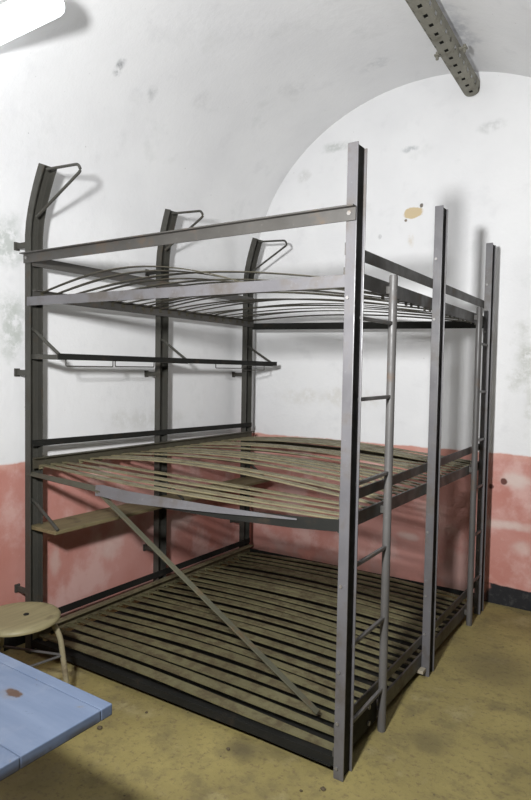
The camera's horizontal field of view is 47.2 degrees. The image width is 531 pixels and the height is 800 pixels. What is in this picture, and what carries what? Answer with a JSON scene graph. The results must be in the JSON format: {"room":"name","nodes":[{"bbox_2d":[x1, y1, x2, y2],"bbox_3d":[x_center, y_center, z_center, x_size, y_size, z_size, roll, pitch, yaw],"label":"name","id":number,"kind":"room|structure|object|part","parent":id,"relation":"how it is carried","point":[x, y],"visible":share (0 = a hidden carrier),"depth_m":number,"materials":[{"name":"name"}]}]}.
{"room":"dormitory","nodes":[
{"label":"dormitory","id":0,"kind":"room"},
{"bbox_2d":[0,202,255,650],"bbox_3d":[-1.850,0.176,2.881,0.300,2.420,5.836,3,3,34],"label":"wall","id":1,"kind":"structure","parent":0,"point":[82,563],"depth_m":3.81,"materials":[{"name":"paint"}]},
{"bbox_2d":[0,0,530,265],"bbox_3d":[-0.512,-1.732,1.917,3.440,1.528,5.836,3,3,34],"label":"ceiling","id":2,"kind":"structure","parent":0,"point":[207,106],"depth_m":3.67,"materials":[{"name":"paint"}]},
{"bbox_2d":[0,0,64,44],"bbox_3d":[-1.116,-1.826,2.569,0.705,0.575,0.144,3,3,34],"label":"lamp","id":3,"kind":"object","parent":2,"relation":"hanging from","point":[17,17],"visible":1,"depth_m":2.44,"materials":[{"name":"white"}]},
{"bbox_2d":[405,0,479,96],"bbox_3d":[0.550,-2.138,2.754,0.204,0.252,3.235,3,3,32],"label":"cable tray","id":4,"kind":"object","parent":2,"relation":"hanging from","point":[443,42],"visible":0.99,"depth_m":3.52,"materials":[{"name":"paint"}]},
{"bbox_2d":[0,554,530,799],"bbox_3d":[0.992,1.624,1.025,7.200,0.200,6.436,3,3,34],"label":"floor","id":5,"kind":"structure","parent":0,"point":[461,731],"depth_m":2.51,"materials":[{"name":"concrete"}]},
{"bbox_2d":[0,602,68,683],"bbox_3d":[-1.129,1.181,2.701,0.407,0.458,0.399,3,3,34],"label":"round stool","id":6,"kind":"object","parent":5,"relation":"on","point":[20,618],"visible":0.94,"depth_m":2.72,"materials":[{"name":"brown wood"}]},
{"bbox_3d":[-1.187,1.186,2.787,0.208,0.426,0.058,3,3,34],"label":"leg","id":7,"kind":"part","parent":6,"relation":"part of","materials":[{"name":"paint"}]},
{"bbox_3d":[-1.093,0.966,2.693,0.356,0.026,0.356,3,3,34],"label":"seat","id":8,"kind":"part","parent":6,"relation":"part of","materials":[{"name":"brown wood"}]},
{"bbox_3d":[-0.978,1.192,2.737,0.208,0.426,0.025,0,3,-16],"label":"leg","id":9,"kind":"part","parent":6,"relation":"part of","materials":[{"name":"paint"}]},
{"bbox_2d":[0,652,111,780],"bbox_3d":[-1.113,1.088,1.535,1.293,0.750,0.727,3,3,34],"label":"table","id":10,"kind":"object","parent":5,"relation":"on","point":[40,712],"visible":1,"depth_m":1.42,"materials":[{"name":"blue paint"}]},
{"bbox_2d":[14,141,495,781],"bbox_3d":[0.026,0.080,3.633,2.033,2.608,2.148,3,3,34],"label":"bunk bed","id":11,"kind":"object","parent":5,"relation":"on","point":[301,656],"visible":0.98,"depth_m":3.18,"materials":[{"name":"paint"}]},
{"bbox_3d":[-1.200,0.077,3.249,0.163,2.608,0.080,3,3,34],"label":"wall post","id":12,"kind":"part","parent":11,"relation":"part of","materials":[{"name":"metal"}]},
{"bbox_3d":[-0.680,0.216,4.093,0.008,0.060,2.032,3,3,34],"label":"guard rail","id":13,"kind":"part","parent":11,"relation":"part of","materials":[{"name":"metal"}]},
{"bbox_3d":[-0.663,-0.763,4.047,0.008,0.056,2.032,3,3,34],"label":"guard rail","id":14,"kind":"part","parent":11,"relation":"part of","materials":[{"name":"metal"}]},
{"bbox_3d":[-0.677,1.241,4.126,0.046,0.060,2.032,3,3,34],"label":"wall bed rail","id":15,"kind":"part","parent":11,"relation":"part of","materials":[{"name":"metal"}]},
{"bbox_3d":[-0.652,-0.582,4.046,0.030,0.055,2.032,3,3,34],"label":"wall bed rail","id":16,"kind":"part","parent":11,"relation":"part of","materials":[{"name":"metal"}]},
{"bbox_3d":[-0.667,0.309,4.087,0.032,0.060,2.032,3,3,34],"label":"wall bed rail","id":17,"kind":"part","parent":11,"relation":"part of","materials":[{"name":"metal"}]},
{"bbox_3d":[-0.697,1.173,4.137,0.008,0.050,2.032,3,3,34],"label":"guard rail","id":18,"kind":"part","parent":11,"relation":"part of","materials":[{"name":"metal"}]},
{"bbox_3d":[-0.670,0.049,4.075,0.123,2.605,0.080,3,3,34],"label":"wall post","id":19,"kind":"part","parent":11,"relation":"part of","materials":[{"name":"metal"}]},
{"bbox_3d":[-0.489,-0.254,3.963,0.010,0.036,2.037,3,3,34],"label":"luggage rack rail","id":20,"kind":"part","parent":11,"relation":"part of","materials":[{"name":"metal"}]},
{"bbox_3d":[-0.510,1.353,2.839,1.860,0.036,0.034,3,3,32],"label":"rail","id":21,"kind":"part","parent":11,"relation":"part of","materials":[{"name":"paint"}]},
{"bbox_3d":[-0.479,-0.481,2.730,1.837,0.055,0.009,3,3,32],"label":"rail","id":22,"kind":"part","parent":11,"relation":"part of","materials":[{"name":"metal"}]},
{"bbox_3d":[-0.483,-0.714,2.702,1.903,0.057,0.030,3,3,32],"label":"guard rail","id":23,"kind":"part","parent":11,"relation":"part of","materials":[{"name":"metal"}]},
{"bbox_3d":[-0.295,0.461,2.647,1.367,0.074,0.011,3,3,32],"label":"rail","id":24,"kind":"part","parent":11,"relation":"part of","materials":[{"name":"metal"}]},
{"bbox_3d":[-0.119,0.021,4.891,0.130,2.606,0.080,3,3,34],"label":"wall post","id":25,"kind":"part","parent":11,"relation":"part of","materials":[{"name":"metal"}]},
{"bbox_3d":[0.299,0.257,2.268,0.042,2.392,0.006,3,3,34],"label":"aisle post","id":26,"kind":"part","parent":11,"relation":"part of","materials":[{"name":"metal"}]},
{"bbox_3d":[0.654,0.382,4.471,1.832,0.065,0.008,3,3,32],"label":"rail","id":27,"kind":"part","parent":11,"relation":"part of","materials":[{"name":"metal"}]},
{"bbox_3d":[0.639,1.276,4.512,1.831,0.050,0.008,3,3,32],"label":"rail","id":28,"kind":"part","parent":11,"relation":"part of","materials":[{"name":"metal"}]},
{"bbox_3d":[0.394,1.336,2.518,0.008,0.115,0.305,3,3,34],"label":"plate","id":29,"kind":"part","parent":11,"relation":"part of","materials":[{"name":"paint"}]},
{"bbox_3d":[0.671,-0.542,4.428,1.832,0.080,0.008,3,3,32],"label":"rail","id":30,"kind":"part","parent":11,"relation":"part of","materials":[{"name":"metal"}]},
{"bbox_3d":[0.523,0.458,2.605,0.036,1.967,0.036,3,3,34],"label":"ladder rail","id":31,"kind":"part","parent":11,"relation":"part of","materials":[{"name":"grey metal"}]},
{"bbox_3d":[0.829,1.343,3.184,0.010,0.075,2.039,3,3,34],"label":"aisle bed rail","id":32,"kind":"part","parent":11,"relation":"part of","materials":[{"name":"metal"}]},
{"bbox_3d":[0.844,0.450,3.143,0.010,0.062,2.039,3,3,34],"label":"aisle bed rail","id":33,"kind":"part","parent":11,"relation":"part of","materials":[{"name":"metal"}]},
{"bbox_3d":[0.848,0.340,3.137,0.008,0.062,2.039,3,3,34],"label":"aisle guard rail","id":34,"kind":"part","parent":11,"relation":"part of","materials":[{"name":"metal"}]},
{"bbox_3d":[0.861,-0.486,3.099,0.010,0.071,2.039,3,3,34],"label":"aisle bed rail","id":35,"kind":"part","parent":11,"relation":"part of","materials":[{"name":"metal"}]},
{"bbox_3d":[0.832,1.233,3.178,0.008,0.045,2.039,3,3,34],"label":"aisle guard rail","id":36,"kind":"part","parent":11,"relation":"part of","materials":[{"name":"metal"}]},
{"bbox_3d":[0.864,-0.586,3.094,0.008,0.052,2.039,3,3,34],"label":"aisle guard rail","id":37,"kind":"part","parent":11,"relation":"part of","materials":[{"name":"metal"}]},
{"bbox_3d":[0.787,1.385,3.122,0.060,0.016,0.046,3,3,34],"label":"shim plate","id":38,"kind":"part","parent":11,"relation":"part of","materials":[{"name":"metal"}]},
{"bbox_3d":[0.844,0.228,3.079,0.042,2.392,0.006,3,3,34],"label":"aisle post","id":39,"kind":"part","parent":11,"relation":"part of","materials":[{"name":"metal"}]},
{"bbox_3d":[1.284,0.418,3.741,0.036,1.967,0.036,3,3,34],"label":"ladder rail","id":40,"kind":"part","parent":11,"relation":"part of","materials":[{"name":"grey metal"}]},
{"bbox_3d":[1.399,0.200,3.907,0.042,2.392,0.006,3,3,34],"label":"aisle post","id":41,"kind":"part","parent":11,"relation":"part of","materials":[{"name":"metal"}]},
{"bbox_2d":[252,72,530,610],"bbox_3d":[1.176,-0.637,4.519,3.440,4.000,0.300,3,3,34],"label":"wall","id":42,"kind":"structure","parent":0,"point":[429,144],"depth_m":4.38,"materials":[{"name":"paint"}]}
]}

